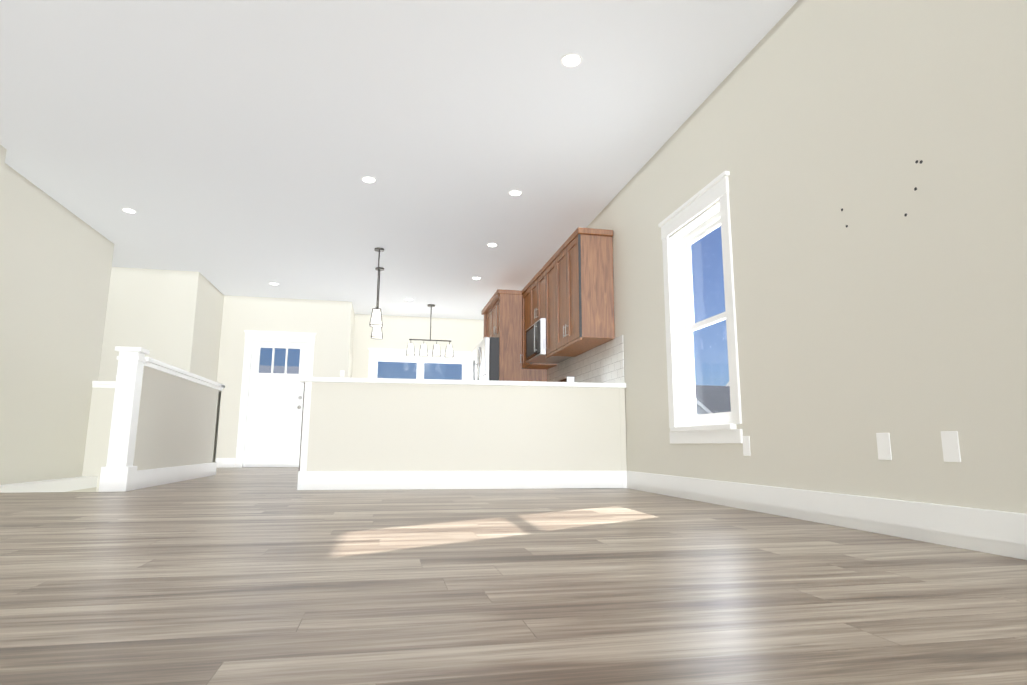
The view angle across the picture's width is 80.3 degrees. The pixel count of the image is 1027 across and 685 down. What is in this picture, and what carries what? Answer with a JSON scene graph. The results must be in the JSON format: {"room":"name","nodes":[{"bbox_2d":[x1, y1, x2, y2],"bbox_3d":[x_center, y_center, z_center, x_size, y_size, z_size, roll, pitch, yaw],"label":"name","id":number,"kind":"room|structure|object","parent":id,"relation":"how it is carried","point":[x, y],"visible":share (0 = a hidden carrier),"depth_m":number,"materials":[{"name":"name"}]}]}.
{"room":"living room","nodes":[
{"label":"living room","id":0,"kind":"room"},
{"bbox_2d":[0,357,224,492],"bbox_3d":[-5.687,2.273,5.791,4.760,4.025,3.840,2,-10,-12],"label":"wall","id":1,"kind":"structure","parent":0,"point":[178,417],"depth_m":6.11,"materials":[{"name":"painted drywall"},{"name":"painted white wood"}]},
{"bbox_2d":[0,0,797,319],"bbox_3d":[-3.142,-1.787,4.237,9.100,0.120,14.300,2,-10,-12],"label":"ceiling","id":2,"kind":"structure","parent":0,"point":[234,146],"depth_m":4.62,"materials":[{"name":"white paint"}]},
{"bbox_2d":[122,208,136,212],"bbox_3d":[-4.000,-1.372,6.337,0.135,0.008,0.135,4,-10,-21],"label":"recessed light","id":3,"kind":"object","parent":2,"relation":"in","point":[128,210],"depth_m":6.32,"materials":[{"name":"white plastic"}]},
{"bbox_2d":[361,176,375,182],"bbox_3d":[-1.323,-1.489,5.569,0.135,0.008,0.135,4,-10,-21],"label":"recessed light","id":4,"kind":"object","parent":2,"relation":"in","point":[368,179],"depth_m":5.56,"materials":[{"name":"white"}]},
{"bbox_2d":[369,247,383,327],"bbox_3d":[-1.666,-0.679,7.473,0.156,0.976,0.156,2,-10,-12],"label":"pendant light","id":5,"kind":"object","parent":2,"relation":"hanging from","point":[376,318],"visible":1,"depth_m":7.37,"materials":[{"name":"glass"}]},
{"bbox_2d":[371,267,383,338],"bbox_3d":[-1.843,-0.540,8.303,0.156,0.976,0.156,2,-10,-12],"label":"pendant light","id":6,"kind":"object","parent":2,"relation":"hanging from","point":[376,333],"visible":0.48,"depth_m":8.19,"materials":[{"name":"glass"}]},
{"bbox_2d":[406,304,453,357],"bbox_3d":[-1.430,-0.208,10.501,0.812,0.896,0.152,2,-10,-12],"label":"pendant chandelier","id":7,"kind":"object","parent":2,"relation":"hanging from","point":[423,351],"visible":1,"depth_m":10.42,"materials":[{"name":"white glass"}]},
{"bbox_2d":[487,243,497,246],"bbox_3d":[-0.256,-1.180,7.370,0.135,0.008,0.135,-7,-12,39],"label":"recessed light","id":8,"kind":"object","parent":2,"relation":"in","point":[489,244],"depth_m":7.35,"materials":[{"name":"white plastic"}]},
{"bbox_2d":[508,190,521,195],"bbox_3d":[0.018,-1.436,5.845,0.135,0.008,0.135,4,-10,-21],"label":"recessed light","id":9,"kind":"object","parent":2,"relation":"in","point":[512,192],"depth_m":5.83,"materials":[{"name":"white plastic"}]},
{"bbox_2d":[561,53,581,66],"bbox_3d":[0.364,-1.774,3.831,0.135,0.008,0.135,4,-10,-21],"label":"recessed light","id":10,"kind":"object","parent":2,"relation":"in","point":[571,60],"depth_m":3.82,"materials":[{"name":"white plastic"}]},
{"bbox_2d":[0,467,1026,684],"bbox_3d":[-3.155,1.052,3.758,8.800,0.120,14.000,2,-10,-12],"label":"floor","id":11,"kind":"structure","parent":0,"point":[251,576],"depth_m":1.53,"materials":[{"name":"brown wood"}]},
{"bbox_2d":[98,346,149,491],"bbox_3d":[-3.083,0.602,4.833,0.190,1.124,0.190,2,-10,-12],"label":"newel post","id":12,"kind":"object","parent":11,"relation":"on","point":[118,473],"visible":1,"depth_m":4.78,"materials":[{"name":"white wood"}]},
{"bbox_2d":[297,335,626,489],"bbox_3d":[-0.460,0.616,5.571,2.816,1.366,0.900,2,-10,-12],"label":"half wall","id":13,"kind":"structure","parent":11,"relation":"on","point":[382,434],"depth_m":5.08,"materials":[{"name":"white paint"}]},
{"bbox_2d":[471,337,498,380],"bbox_3d":[-0.135,0.927,8.659,0.900,1.784,1.312,2,-10,-12],"label":"fridge","id":14,"kind":"object","parent":11,"relation":"on","point":[489,363],"visible":0.15,"depth_m":8.09,"materials":[{"name":"grey metal"}]},
{"bbox_2d":[554,377,573,381],"bbox_3d":[0.272,0.999,7.138,0.700,1.139,0.752,2,-10,-12],"label":"range","id":15,"kind":"object","parent":11,"relation":"on","point":[567,379],"visible":0.04,"depth_m":6.93,"materials":[{"name":"silver metal"}]},
{"bbox_2d":[0,0,1026,513],"bbox_3d":[-3.149,-0.318,3.989,9.100,2.860,14.300,2,-10,-12],"label":"wall","id":16,"kind":"structure","parent":0,"point":[804,122],"depth_m":3.15,"materials":[{"name":"white paint"}]},
{"bbox_2d":[135,462,218,489],"bbox_3d":[-3.292,1.301,6.049,0.016,0.150,2.440,2,-10,-12],"label":"baseboard","id":17,"kind":"structure","parent":16,"relation":"attached to","point":[158,476],"depth_m":5.75,"materials":[{"name":"white wood"}]},
{"bbox_2d":[215,458,234,467],"bbox_3d":[-4.615,1.880,9.516,0.490,0.150,0.016,2,-10,-12],"label":"baseboard","id":18,"kind":"structure","parent":16,"relation":"attached to","point":[223,462],"depth_m":9.53,"materials":[{"name":"white wood"}]},
{"bbox_2d":[235,330,315,467],"bbox_3d":[-3.850,0.915,9.906,1.120,2.190,0.190,2,-10,-12],"label":"door","id":19,"kind":"structure","parent":16,"relation":"attached to","point":[270,420],"depth_m":9.86,"materials":[{"name":"painted wood"},{"name":"glass"},{"name":"metal"}]},
{"bbox_2d":[368,348,470,379],"bbox_3d":[-1.749,1.028,11.363,1.954,1.780,0.185,2,-10,-12],"label":"window","id":20,"kind":"structure","parent":16,"relation":"in","point":[376,355],"depth_m":11.47,"materials":[{"name":"white wood"}]},
{"bbox_2d":[485,307,520,350],"bbox_3d":[-0.069,-0.227,9.288,0.620,0.610,0.504,2,-10,-12],"label":"upper cabinet","id":21,"kind":"object","parent":16,"relation":"attached to","point":[486,308],"depth_m":9.27,"materials":[{"name":"brown wood"}]},
{"bbox_2d":[489,289,520,346],"bbox_3d":[0.053,-0.323,8.714,0.620,0.610,0.944,2,-10,-12],"label":"upper cabinet","id":22,"kind":"object","parent":16,"relation":"attached to","point":[505,311],"depth_m":8.19,"materials":[{"name":"brown wood"}]},
{"bbox_2d":[529,271,540,326],"bbox_3d":[0.462,-0.527,7.434,0.351,0.630,0.759,2,-10,-12],"label":"upper cabinet","id":23,"kind":"object","parent":16,"relation":"attached to","point":[535,283],"depth_m":7.54,"materials":[{"name":"brown wood"}]},
{"bbox_2d":[526,318,570,363],"bbox_3d":[0.414,-0.005,7.337,0.444,0.420,0.752,2,-10,-12],"label":"microwave","id":24,"kind":"object","parent":23,"relation":"attached to","point":[535,341],"visible":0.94,"depth_m":7.16,"materials":[{"name":"silver metal"}]},
{"bbox_2d":[521,283,556,370],"bbox_3d":[0.342,-0.216,7.960,0.351,1.070,0.534,2,-10,-12],"label":"upper cabinet","id":25,"kind":"object","parent":16,"relation":"attached to","point":[525,366],"depth_m":8.06,"materials":[{"name":"brown wood"}]},
{"bbox_2d":[541,256,576,357],"bbox_3d":[0.585,-0.407,6.818,0.351,1.070,0.569,2,-10,-12],"label":"upper cabinet","id":26,"kind":"object","parent":16,"relation":"attached to","point":[547,270],"depth_m":6.89,"materials":[{"name":"brown wood"}]},
{"bbox_2d":[553,227,614,354],"bbox_3d":[0.705,-0.502,6.251,0.351,1.070,0.864,2,-10,-12],"label":"upper cabinet","id":27,"kind":"object","parent":16,"relation":"attached to","point":[567,292],"depth_m":5.89,"materials":[{"name":"brown wood"}]},
{"bbox_2d":[658,171,742,443],"bbox_3d":[1.334,-0.170,4.260,0.185,1.730,0.984,2,-10,-12],"label":"window","id":28,"kind":"structure","parent":16,"relation":"in","point":[688,424],"depth_m":4.46,"materials":[{"name":"white wood"}]},
{"bbox_2d":[742,436,750,455],"label":"outlet plates","id":29,"kind":"object","parent":16,"relation":"attached to","point":[746,439],"depth_m":3.61,"materials":[{"name":"white plastic"}]},
{"bbox_2d":[627,471,1026,559],"bbox_3d":[1.791,0.579,1.626,0.016,0.150,7.700,2,-10,-12],"label":"baseboard","id":30,"kind":"structure","parent":16,"relation":"attached to","point":[1001,533],"depth_m":2.67,"materials":[{"name":"white wood"}]},
{"bbox_2d":[876,433,891,459],"label":"outlet plates","id":31,"kind":"object","parent":16,"relation":"attached to","point":[883,439],"depth_m":2.62,"materials":[{"name":"white plastic"}]},
{"bbox_2d":[941,431,960,461],"label":"outlet plates","id":32,"kind":"object","parent":16,"relation":"attached to","point":[950,446],"depth_m":2.31,"materials":[{"name":"white plastic"}]},
{"bbox_3d":[12.734,5.770,22.925,280.000,2.173,280.000,2,-10,-12],"label":"ground","id":33,"kind":"structure","parent":0,"visible":0},
{"bbox_2d":[259,365,298,373],"bbox_3d":[-18.240,5.446,44.361,14.980,7.580,10.980,2,-10,-12],"label":"house","id":34,"kind":"object","parent":33,"relation":"on","point":[278,368],"depth_m":44.47,"materials":[{"name":"white"}]},
{"bbox_2d":[695,385,730,414],"bbox_3d":[10.923,6.894,50.325,15.980,6.980,9.980,2,-10,-12],"label":"house","id":35,"kind":"object","parent":33,"relation":"on","point":[713,397],"depth_m":49.66,"materials":[{"name":"white"}]}
]}

